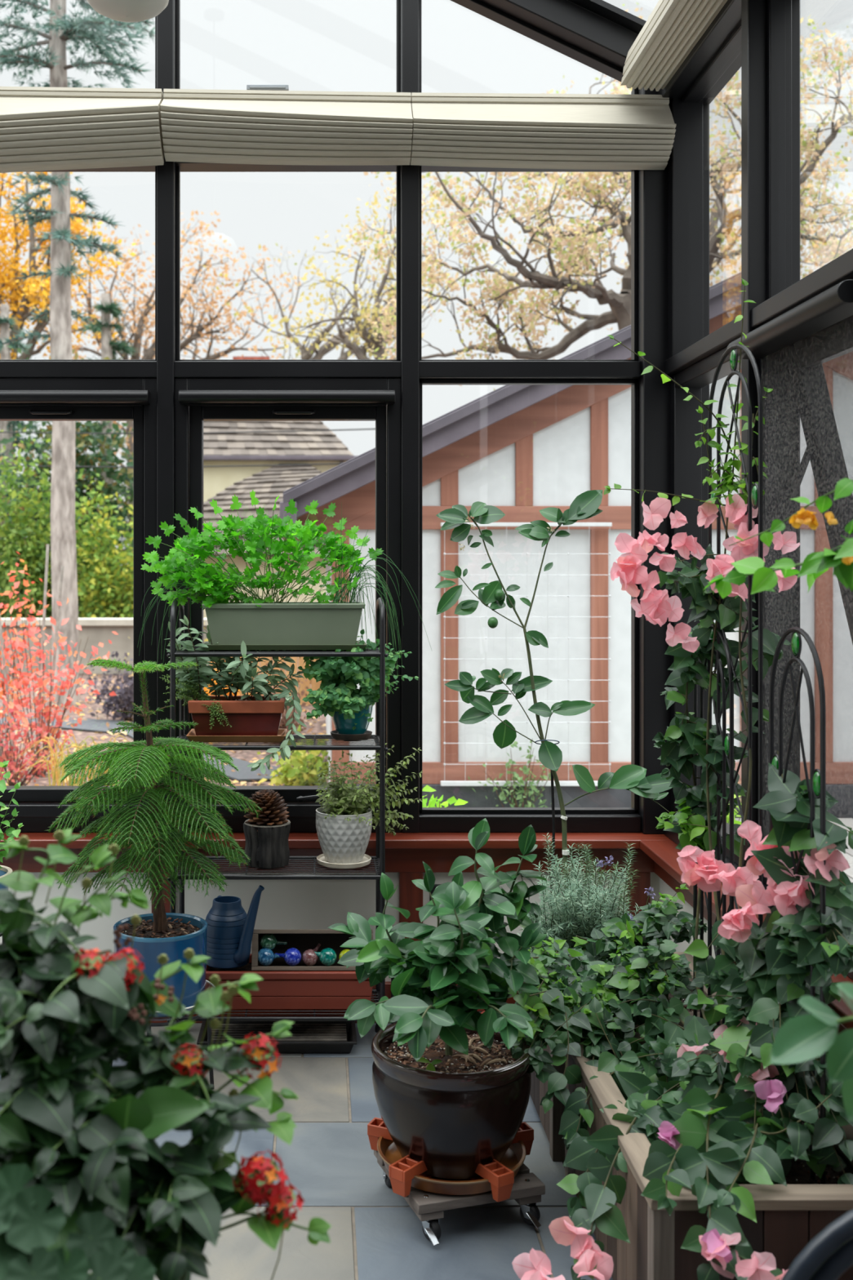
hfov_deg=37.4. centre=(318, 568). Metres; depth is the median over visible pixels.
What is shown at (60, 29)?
spruce
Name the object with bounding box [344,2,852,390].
oak tree
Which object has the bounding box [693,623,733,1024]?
trellis
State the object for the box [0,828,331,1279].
flowering bush
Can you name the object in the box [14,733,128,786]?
clump
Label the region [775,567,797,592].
flower
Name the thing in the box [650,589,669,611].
flower
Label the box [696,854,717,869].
flower
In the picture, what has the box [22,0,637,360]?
window
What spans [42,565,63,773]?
stake
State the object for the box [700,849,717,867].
flower
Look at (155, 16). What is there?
window
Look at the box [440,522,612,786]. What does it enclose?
trellis
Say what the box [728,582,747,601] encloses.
flower
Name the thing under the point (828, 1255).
garden chair
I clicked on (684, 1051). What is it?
flower
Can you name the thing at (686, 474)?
window
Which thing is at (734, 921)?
flower
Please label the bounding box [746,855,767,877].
flower
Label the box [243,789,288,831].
pine cone
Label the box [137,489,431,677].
planter
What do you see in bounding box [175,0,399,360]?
window
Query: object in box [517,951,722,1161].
wooden planter
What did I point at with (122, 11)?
pendant lamp
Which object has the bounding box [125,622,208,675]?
perennials
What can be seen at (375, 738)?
shelf
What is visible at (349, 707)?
pot
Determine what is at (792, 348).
window
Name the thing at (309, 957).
glass globe
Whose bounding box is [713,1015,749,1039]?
flower
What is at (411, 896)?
trim
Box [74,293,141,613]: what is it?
conifer
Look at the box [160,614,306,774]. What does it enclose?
planter
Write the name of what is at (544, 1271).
flower
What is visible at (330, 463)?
overhead cable
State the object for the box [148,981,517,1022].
baseboard
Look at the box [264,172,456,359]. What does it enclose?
tree
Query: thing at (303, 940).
wooden crate
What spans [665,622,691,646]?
flower
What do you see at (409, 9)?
window post
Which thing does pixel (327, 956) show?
glass globe
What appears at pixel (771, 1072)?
flower
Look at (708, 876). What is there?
flower
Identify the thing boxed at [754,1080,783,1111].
flower
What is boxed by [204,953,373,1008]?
wooden box
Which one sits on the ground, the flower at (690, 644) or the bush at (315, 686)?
the bush at (315, 686)
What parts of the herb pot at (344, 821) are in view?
pot, stem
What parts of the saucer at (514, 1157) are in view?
pot foot, pot foot, pot foot, pot foot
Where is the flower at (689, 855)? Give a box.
[676,844,704,873]
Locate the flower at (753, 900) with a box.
[735,884,772,915]
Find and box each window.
[0,16,156,360]
[0,360,641,832]
[0,377,156,817]
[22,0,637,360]
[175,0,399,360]
[419,379,638,813]
[663,248,852,979]
[667,22,741,359]
[671,346,741,865]
[767,0,791,299]
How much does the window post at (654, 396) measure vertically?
2.535 m
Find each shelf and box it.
[173,647,381,657]
[173,734,381,750]
[175,856,380,879]
[176,988,378,1021]
[196,1021,356,1053]
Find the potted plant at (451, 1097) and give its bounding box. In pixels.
[328,817,547,1179]
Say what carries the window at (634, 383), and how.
attached to the window at (197, 400)
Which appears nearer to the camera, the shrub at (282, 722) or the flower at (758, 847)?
the flower at (758, 847)
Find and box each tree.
[0,172,136,465]
[25,187,301,611]
[48,657,262,1017]
[202,210,474,359]
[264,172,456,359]
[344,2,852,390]
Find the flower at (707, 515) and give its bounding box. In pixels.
[697,500,718,528]
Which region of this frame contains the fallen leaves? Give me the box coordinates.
[0,672,326,786]
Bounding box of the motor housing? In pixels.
[246,84,288,90]
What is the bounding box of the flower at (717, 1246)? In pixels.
[701,1228,733,1262]
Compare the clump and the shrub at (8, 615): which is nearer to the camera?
the clump
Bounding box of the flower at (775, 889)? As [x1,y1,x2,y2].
[765,869,792,898]
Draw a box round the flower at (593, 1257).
[573,1236,603,1270]
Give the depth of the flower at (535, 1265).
2.29 m
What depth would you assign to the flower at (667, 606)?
2.83 m
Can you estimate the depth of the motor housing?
4.14 m
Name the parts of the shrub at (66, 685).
stem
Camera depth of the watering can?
3.86 m
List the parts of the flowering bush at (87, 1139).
flower, flower, flower, flower, flower, flower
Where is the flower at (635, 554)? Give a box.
[614,533,648,564]
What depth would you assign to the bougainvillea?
2.55 m
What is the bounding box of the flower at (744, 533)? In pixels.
[735,521,758,546]
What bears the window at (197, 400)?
in the wall at (283, 904)
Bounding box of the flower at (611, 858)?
[603,855,613,866]
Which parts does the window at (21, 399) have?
pull handle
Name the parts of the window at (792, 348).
stay arm, sash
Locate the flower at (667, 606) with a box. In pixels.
[657,595,684,622]
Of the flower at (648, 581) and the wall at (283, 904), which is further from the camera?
the wall at (283, 904)
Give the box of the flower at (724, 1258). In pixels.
[706,1232,741,1279]
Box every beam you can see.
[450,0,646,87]
[657,0,741,104]
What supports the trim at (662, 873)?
attached to the wall at (664, 888)
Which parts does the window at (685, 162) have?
frame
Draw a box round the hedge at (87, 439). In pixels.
[0,345,133,617]
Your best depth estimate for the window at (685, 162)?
4.10 m
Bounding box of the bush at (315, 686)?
[209,657,321,705]
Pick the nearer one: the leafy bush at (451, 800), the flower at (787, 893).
the flower at (787, 893)
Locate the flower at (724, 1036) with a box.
[718,1030,730,1062]
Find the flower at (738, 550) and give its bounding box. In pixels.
[722,535,746,561]
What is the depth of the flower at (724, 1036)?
2.57 m
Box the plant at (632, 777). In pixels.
[435,489,674,924]
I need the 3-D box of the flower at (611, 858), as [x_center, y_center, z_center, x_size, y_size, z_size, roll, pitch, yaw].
[0.810,0.818,3.502,0.033,0.032,0.021,0,0,10]
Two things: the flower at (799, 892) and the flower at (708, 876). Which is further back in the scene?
the flower at (708, 876)
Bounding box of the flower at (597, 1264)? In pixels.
[572,1248,613,1279]
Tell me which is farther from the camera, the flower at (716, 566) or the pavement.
the pavement
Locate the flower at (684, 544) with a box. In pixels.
[671,532,697,559]
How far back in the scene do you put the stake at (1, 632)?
9.19 m
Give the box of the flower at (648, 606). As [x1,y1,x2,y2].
[630,598,657,624]
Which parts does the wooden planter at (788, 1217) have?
corner post, panel, cap rail, cap rail, panel, corner post, cap rail, panel, cap rail, panel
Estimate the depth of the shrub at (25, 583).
9.62 m
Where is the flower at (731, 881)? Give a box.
[720,866,746,893]
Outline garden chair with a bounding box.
[781,1208,852,1279]
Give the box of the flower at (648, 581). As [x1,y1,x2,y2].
[640,569,662,602]
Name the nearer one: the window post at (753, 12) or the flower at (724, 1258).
the flower at (724, 1258)
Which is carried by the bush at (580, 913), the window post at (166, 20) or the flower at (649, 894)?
the flower at (649, 894)
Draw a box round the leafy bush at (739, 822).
[720,794,741,824]
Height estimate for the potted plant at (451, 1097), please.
0.806 m
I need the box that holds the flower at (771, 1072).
[751,1062,779,1080]
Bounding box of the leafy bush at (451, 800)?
[422,785,468,807]
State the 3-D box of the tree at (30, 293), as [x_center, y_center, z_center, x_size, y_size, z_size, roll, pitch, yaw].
[-7.494,-3.886,29.887,5.141,13.633,4.391,0,0,26]
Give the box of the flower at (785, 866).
[777,845,804,876]
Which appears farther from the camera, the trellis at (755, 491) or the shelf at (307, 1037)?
the shelf at (307, 1037)
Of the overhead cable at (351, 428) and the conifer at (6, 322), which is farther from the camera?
the conifer at (6, 322)
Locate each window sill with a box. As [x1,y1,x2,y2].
[0,831,671,848]
[640,840,852,1029]
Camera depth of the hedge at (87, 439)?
22.90 m
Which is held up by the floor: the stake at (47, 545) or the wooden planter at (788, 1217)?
the wooden planter at (788, 1217)
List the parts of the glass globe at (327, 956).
stem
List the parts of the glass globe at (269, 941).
bulb, stem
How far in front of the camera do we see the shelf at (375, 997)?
3.80 m
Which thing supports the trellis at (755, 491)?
on the wooden planter at (788, 1217)
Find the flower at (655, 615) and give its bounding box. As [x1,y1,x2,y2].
[645,606,667,626]
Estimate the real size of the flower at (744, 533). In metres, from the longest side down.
0.056 x 0.054 x 0.035 m
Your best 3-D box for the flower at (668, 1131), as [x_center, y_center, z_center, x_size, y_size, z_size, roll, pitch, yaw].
[0.673,1.087,2.402,0.045,0.034,0.039,40,1,23]
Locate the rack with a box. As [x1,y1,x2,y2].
[167,597,387,1032]
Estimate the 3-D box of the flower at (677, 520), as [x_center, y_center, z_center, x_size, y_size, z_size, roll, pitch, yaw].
[0.823,-0.112,2.862,0.040,0.042,0.036,0,0,18]
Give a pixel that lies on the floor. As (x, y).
(374, 1233)
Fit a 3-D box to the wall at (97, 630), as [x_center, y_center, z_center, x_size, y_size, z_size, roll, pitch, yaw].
[-4.899,1.130,18.150,7.200,0.800,0.400,0,0,0]
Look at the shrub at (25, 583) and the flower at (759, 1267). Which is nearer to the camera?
the flower at (759, 1267)
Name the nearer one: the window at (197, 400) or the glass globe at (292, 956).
the glass globe at (292, 956)
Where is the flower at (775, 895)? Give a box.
[764,885,793,905]
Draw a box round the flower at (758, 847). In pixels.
[756,845,784,850]
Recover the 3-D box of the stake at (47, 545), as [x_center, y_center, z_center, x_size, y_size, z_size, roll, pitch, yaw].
[-2.036,0.677,9.200,0.110,1.707,0.022,0,0,0]
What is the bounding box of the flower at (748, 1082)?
[734,1072,759,1091]
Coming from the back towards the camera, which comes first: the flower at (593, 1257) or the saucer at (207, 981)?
the saucer at (207, 981)
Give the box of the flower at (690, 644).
[678,635,699,653]
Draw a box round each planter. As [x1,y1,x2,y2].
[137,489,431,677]
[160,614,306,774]
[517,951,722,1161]
[564,1031,852,1279]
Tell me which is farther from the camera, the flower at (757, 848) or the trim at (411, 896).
the trim at (411, 896)
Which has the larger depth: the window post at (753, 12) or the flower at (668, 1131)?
the window post at (753, 12)
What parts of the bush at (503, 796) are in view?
stem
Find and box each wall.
[0,617,209,674]
[0,872,659,981]
[659,877,716,959]
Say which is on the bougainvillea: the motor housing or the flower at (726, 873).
the flower at (726, 873)
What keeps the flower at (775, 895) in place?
on the bougainvillea
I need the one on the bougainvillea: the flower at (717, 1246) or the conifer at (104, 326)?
the flower at (717, 1246)
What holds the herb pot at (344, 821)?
on the rack
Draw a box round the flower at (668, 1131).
[657,1120,676,1147]
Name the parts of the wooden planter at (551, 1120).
panel, corner post, cap rail, cap rail, cap rail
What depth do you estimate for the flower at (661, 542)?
2.84 m
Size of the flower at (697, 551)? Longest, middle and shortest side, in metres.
0.069 x 0.068 x 0.037 m
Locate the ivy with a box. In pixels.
[500,884,709,1150]
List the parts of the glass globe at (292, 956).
stem, bulb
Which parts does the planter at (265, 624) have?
parsley stem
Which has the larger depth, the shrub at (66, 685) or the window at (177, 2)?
the shrub at (66, 685)
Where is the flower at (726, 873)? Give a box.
[713,862,736,896]
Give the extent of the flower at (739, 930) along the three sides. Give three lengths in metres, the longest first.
0.060 x 0.048 x 0.039 m
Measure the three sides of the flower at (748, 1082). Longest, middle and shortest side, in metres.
0.040 x 0.039 x 0.037 m
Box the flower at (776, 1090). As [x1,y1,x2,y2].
[767,1079,786,1113]
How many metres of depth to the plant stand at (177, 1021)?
3.60 m
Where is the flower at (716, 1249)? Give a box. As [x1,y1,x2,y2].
[698,1235,730,1270]
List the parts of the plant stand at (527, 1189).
brake lever, brake lever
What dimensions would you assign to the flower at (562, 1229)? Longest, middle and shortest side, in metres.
0.074 x 0.072 x 0.046 m
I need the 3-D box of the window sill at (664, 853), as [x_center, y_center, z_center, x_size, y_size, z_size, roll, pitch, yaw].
[1.173,0.900,1.238,0.255,0.030,5.675,0,0,0]
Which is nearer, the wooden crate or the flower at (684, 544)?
the flower at (684, 544)
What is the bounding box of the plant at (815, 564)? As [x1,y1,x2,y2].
[704,477,852,599]
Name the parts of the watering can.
spout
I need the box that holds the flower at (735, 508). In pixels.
[724,493,748,524]
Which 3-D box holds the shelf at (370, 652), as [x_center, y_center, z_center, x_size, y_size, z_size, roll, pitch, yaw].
[-0.125,0.262,3.925,0.636,0.015,0.264,0,0,0]
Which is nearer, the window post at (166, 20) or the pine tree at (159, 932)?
the pine tree at (159, 932)
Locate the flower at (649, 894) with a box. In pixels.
[644,886,655,898]
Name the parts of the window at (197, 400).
pull handle, crank handle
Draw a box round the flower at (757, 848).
[744,840,764,871]
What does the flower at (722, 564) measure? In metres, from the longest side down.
0.058 x 0.052 x 0.043 m
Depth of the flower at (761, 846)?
2.58 m
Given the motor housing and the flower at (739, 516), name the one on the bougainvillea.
the flower at (739, 516)
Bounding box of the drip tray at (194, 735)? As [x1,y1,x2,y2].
[186,728,287,742]
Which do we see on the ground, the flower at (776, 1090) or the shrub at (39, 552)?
the shrub at (39, 552)
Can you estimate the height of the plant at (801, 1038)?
1.028 m
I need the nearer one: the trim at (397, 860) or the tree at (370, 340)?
the trim at (397, 860)
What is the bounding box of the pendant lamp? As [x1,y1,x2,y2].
[86,0,168,22]
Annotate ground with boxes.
[0,617,328,786]
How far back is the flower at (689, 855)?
2.76 m
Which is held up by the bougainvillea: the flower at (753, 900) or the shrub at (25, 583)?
the flower at (753, 900)
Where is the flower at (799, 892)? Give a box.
[787,875,815,907]
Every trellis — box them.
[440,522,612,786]
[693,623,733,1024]
[707,343,763,1026]
[768,626,826,1184]
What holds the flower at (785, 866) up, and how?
on the bougainvillea
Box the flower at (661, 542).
[647,532,669,551]
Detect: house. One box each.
[203,356,357,617]
[279,271,852,818]
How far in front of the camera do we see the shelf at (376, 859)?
3.80 m
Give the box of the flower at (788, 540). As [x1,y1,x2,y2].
[772,530,799,554]
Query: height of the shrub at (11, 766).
0.607 m
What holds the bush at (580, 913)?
on the wooden planter at (551, 1120)
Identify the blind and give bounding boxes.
[0,86,164,173]
[160,88,413,165]
[410,92,676,169]
[620,0,727,91]
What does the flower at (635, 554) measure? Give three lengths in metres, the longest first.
0.074 x 0.066 x 0.051 m
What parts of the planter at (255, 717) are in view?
thyme stem, woody stem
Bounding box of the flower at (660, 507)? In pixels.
[641,497,671,529]
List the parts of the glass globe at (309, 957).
bulb, stem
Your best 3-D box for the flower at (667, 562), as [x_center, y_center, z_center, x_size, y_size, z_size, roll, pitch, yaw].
[0.784,-0.015,2.841,0.060,0.032,0.061,33,-52,-16]
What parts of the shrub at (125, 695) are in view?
stem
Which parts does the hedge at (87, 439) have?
stem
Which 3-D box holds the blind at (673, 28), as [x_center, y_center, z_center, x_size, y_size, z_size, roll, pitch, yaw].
[1.058,-1.621,2.385,0.145,0.129,3.400,0,0,0]
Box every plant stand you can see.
[0,933,4,942]
[107,1014,213,1089]
[373,1150,545,1245]
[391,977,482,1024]
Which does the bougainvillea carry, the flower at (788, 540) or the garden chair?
the flower at (788, 540)
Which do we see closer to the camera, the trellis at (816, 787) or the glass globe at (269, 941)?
the trellis at (816, 787)
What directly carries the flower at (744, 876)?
on the bougainvillea
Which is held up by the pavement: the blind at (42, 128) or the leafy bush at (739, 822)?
the leafy bush at (739, 822)
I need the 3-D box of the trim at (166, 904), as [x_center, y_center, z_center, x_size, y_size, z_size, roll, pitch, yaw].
[-0.513,1.187,4.138,0.078,0.367,0.023,0,0,0]
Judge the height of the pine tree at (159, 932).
1.001 m
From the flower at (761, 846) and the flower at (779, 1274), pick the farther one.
the flower at (761, 846)
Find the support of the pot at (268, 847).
on the rack
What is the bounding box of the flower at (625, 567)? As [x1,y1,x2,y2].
[610,555,636,582]
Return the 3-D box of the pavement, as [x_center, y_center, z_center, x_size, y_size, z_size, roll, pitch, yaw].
[3.295,1.512,6.045,5.150,0.035,2.890,0,0,0]
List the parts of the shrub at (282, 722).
stem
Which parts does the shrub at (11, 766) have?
stem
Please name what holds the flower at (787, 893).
on the bougainvillea
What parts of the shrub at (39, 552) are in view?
stem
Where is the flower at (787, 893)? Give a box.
[773,880,799,915]
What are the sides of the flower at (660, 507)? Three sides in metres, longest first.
0.076 x 0.072 x 0.042 m
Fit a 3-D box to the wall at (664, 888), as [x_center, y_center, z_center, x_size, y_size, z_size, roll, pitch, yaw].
[1.215,1.200,1.275,0.170,0.600,5.750,0,0,0]
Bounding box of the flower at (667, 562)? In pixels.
[648,551,676,572]
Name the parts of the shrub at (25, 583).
stem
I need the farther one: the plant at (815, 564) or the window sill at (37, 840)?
the window sill at (37, 840)
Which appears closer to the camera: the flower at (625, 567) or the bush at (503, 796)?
the flower at (625, 567)
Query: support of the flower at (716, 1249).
on the bougainvillea
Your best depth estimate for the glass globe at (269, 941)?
3.89 m
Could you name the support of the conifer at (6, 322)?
on the ground
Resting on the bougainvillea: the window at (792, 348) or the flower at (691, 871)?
the flower at (691, 871)
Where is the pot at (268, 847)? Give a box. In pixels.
[243,818,290,868]
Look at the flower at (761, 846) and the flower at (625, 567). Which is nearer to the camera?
the flower at (761, 846)
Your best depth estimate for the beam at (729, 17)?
3.79 m
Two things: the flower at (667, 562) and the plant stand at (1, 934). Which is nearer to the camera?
the flower at (667, 562)
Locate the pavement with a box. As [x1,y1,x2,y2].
[734,817,852,882]
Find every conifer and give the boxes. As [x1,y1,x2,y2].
[0,303,51,559]
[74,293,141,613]
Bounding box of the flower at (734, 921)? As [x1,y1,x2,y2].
[721,908,744,931]
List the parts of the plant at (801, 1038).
stem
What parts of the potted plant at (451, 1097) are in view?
pot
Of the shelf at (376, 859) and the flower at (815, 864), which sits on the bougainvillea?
the flower at (815, 864)
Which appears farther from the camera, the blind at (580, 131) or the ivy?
the blind at (580, 131)
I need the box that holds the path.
[0,714,282,781]
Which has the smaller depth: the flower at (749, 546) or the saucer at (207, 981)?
the flower at (749, 546)
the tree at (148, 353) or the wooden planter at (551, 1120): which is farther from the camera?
the tree at (148, 353)
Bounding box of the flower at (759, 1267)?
[735,1251,776,1279]
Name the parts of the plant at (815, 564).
stem, amber flower, amber flower, amber flower, amber flower, amber flower, amber flower, amber flower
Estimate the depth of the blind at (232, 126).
4.07 m
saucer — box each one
[155,979,213,1012]
[367,1117,533,1202]
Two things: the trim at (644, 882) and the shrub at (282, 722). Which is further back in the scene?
the shrub at (282, 722)
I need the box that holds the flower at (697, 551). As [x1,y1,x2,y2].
[690,534,706,559]
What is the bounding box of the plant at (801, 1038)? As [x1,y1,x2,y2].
[770,982,852,1121]
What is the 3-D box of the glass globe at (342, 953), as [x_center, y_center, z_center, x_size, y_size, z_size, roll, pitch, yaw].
[0.103,1.212,3.896,0.081,0.051,0.051,0,0,0]
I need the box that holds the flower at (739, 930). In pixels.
[717,918,751,942]
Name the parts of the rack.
frame, frame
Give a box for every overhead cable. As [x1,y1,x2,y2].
[0,428,375,434]
[2,462,342,467]
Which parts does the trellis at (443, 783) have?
rail, rail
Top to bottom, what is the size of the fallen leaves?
0.159 m
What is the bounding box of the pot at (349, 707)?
[291,629,418,741]
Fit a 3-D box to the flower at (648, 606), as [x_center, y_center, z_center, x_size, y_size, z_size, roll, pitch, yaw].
[0.744,0.095,2.824,0.079,0.078,0.042,9,-28,-40]
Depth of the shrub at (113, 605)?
19.82 m
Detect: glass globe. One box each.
[257,947,279,966]
[259,933,287,950]
[275,947,301,966]
[302,943,320,965]
[314,947,337,966]
[338,949,350,965]
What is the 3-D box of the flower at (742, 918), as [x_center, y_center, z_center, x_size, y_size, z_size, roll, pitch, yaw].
[0.866,0.704,2.539,0.059,0.054,0.044,13,7,17]
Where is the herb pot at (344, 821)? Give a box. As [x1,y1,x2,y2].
[315,742,422,869]
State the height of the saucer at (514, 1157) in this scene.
0.062 m
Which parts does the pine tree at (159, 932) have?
pot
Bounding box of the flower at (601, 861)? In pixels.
[595,857,603,871]
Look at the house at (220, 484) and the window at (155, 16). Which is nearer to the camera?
the window at (155, 16)
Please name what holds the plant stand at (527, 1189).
on the floor
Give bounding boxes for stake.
[0,617,17,774]
[34,544,48,776]
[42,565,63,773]
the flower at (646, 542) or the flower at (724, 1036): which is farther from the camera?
the flower at (646, 542)
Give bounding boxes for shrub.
[0,429,132,617]
[0,511,48,617]
[0,551,42,768]
[0,569,117,777]
[0,706,73,786]
[75,473,133,617]
[75,650,133,721]
[203,668,251,695]
[253,657,315,751]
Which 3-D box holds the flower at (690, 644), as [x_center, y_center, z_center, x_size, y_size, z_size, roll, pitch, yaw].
[0.832,0.171,2.828,0.050,0.064,0.040,-32,10,41]
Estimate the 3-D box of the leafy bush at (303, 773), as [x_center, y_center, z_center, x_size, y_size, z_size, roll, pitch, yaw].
[-0.105,1.320,8.657,0.576,0.470,0.666,0,0,-28]
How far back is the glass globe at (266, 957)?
3.87 m
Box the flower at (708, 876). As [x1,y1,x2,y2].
[683,863,720,892]
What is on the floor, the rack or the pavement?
the rack
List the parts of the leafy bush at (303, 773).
stem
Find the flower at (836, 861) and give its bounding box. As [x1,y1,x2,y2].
[814,842,850,881]
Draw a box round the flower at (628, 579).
[617,570,640,597]
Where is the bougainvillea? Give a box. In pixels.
[511,278,852,1279]
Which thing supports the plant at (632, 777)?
on the floor
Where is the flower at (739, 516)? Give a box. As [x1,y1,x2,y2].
[732,503,758,530]
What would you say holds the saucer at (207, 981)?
on the plant stand at (177, 1021)
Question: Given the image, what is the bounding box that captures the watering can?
[204,884,264,968]
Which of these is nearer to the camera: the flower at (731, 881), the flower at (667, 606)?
the flower at (731, 881)
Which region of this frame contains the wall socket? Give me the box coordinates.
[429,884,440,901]
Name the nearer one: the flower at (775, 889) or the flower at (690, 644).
the flower at (775, 889)
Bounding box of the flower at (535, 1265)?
[511,1247,552,1279]
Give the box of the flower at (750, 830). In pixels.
[737,819,762,845]
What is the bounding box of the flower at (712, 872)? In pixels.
[694,860,725,884]
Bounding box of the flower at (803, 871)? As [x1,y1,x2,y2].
[790,862,809,877]
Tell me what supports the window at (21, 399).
attached to the window at (197, 400)
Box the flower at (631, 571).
[619,555,648,585]
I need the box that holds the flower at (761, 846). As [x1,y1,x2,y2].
[758,834,782,849]
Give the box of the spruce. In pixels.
[0,0,155,706]
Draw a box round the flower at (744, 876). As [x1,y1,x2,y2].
[737,866,765,890]
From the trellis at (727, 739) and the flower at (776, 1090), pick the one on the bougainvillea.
the flower at (776, 1090)
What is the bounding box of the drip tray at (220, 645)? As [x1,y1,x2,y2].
[203,641,366,649]
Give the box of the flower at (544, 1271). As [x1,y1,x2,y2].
[529,1266,565,1279]
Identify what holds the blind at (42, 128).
attached to the window at (155, 16)
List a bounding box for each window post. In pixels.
[156,0,175,829]
[400,0,419,832]
[631,87,709,834]
[741,0,799,884]
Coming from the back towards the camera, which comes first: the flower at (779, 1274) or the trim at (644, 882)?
the trim at (644, 882)
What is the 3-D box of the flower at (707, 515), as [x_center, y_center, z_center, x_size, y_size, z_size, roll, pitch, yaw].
[0.891,-0.121,2.880,0.062,0.050,0.040,-39,4,25]
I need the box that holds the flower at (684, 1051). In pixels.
[677,1043,708,1057]
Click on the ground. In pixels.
(80, 735)
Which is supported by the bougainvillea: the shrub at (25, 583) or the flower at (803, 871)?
the flower at (803, 871)
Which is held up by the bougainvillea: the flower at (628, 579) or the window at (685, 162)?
the flower at (628, 579)
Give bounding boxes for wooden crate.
[251,929,373,970]
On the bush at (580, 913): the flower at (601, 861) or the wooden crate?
the flower at (601, 861)
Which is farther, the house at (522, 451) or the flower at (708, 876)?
the house at (522, 451)
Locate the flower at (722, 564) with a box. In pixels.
[711,554,734,577]
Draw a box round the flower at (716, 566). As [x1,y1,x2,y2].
[705,558,732,592]
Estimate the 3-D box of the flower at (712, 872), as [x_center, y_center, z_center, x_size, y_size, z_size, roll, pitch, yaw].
[0.860,0.661,2.726,0.056,0.045,0.070,-18,33,-40]
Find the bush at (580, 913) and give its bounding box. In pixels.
[517,832,655,961]
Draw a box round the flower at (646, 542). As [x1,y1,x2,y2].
[636,529,657,553]
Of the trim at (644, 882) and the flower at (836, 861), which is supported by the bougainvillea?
the flower at (836, 861)
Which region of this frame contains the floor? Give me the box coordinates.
[0,1022,613,1279]
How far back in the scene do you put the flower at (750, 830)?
2.61 m
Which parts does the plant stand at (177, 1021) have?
leg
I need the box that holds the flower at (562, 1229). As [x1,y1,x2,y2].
[548,1216,594,1259]
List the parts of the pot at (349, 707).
pot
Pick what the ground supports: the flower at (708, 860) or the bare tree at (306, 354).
the bare tree at (306, 354)
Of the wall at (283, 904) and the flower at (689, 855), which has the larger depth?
the wall at (283, 904)
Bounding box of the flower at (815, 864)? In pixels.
[803,848,839,878]
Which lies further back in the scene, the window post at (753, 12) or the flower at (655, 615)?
the window post at (753, 12)
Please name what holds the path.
on the ground
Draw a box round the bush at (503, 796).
[467,740,571,807]
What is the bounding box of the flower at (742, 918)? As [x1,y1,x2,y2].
[730,901,759,929]
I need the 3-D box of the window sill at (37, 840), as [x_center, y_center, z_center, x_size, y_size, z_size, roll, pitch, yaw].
[-0.450,0.900,4.138,3.500,0.030,0.125,0,0,0]
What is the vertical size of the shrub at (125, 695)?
0.709 m
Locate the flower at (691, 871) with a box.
[680,859,701,883]
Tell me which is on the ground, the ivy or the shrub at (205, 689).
the shrub at (205, 689)
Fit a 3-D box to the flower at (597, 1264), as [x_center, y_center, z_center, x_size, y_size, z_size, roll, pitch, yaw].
[0.506,1.273,2.293,0.073,0.048,0.058,16,40,8]
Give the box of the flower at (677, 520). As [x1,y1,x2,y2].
[669,510,688,528]
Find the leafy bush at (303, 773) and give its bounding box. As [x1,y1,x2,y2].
[257,724,328,786]
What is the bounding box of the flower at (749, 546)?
[742,536,769,561]
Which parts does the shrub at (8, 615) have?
stem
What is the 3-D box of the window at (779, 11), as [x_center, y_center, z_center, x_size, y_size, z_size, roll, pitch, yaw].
[1.220,-1.117,2.939,0.060,0.856,0.767,0,0,0]
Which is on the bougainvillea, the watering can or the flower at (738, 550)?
the flower at (738, 550)
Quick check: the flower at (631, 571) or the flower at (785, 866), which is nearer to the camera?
the flower at (785, 866)
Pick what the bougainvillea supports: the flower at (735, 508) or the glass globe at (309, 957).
the flower at (735, 508)
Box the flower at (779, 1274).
[774,1269,787,1279]
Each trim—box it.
[0,848,654,872]
[151,872,169,913]
[399,872,422,941]
[625,872,650,945]
[653,861,846,1035]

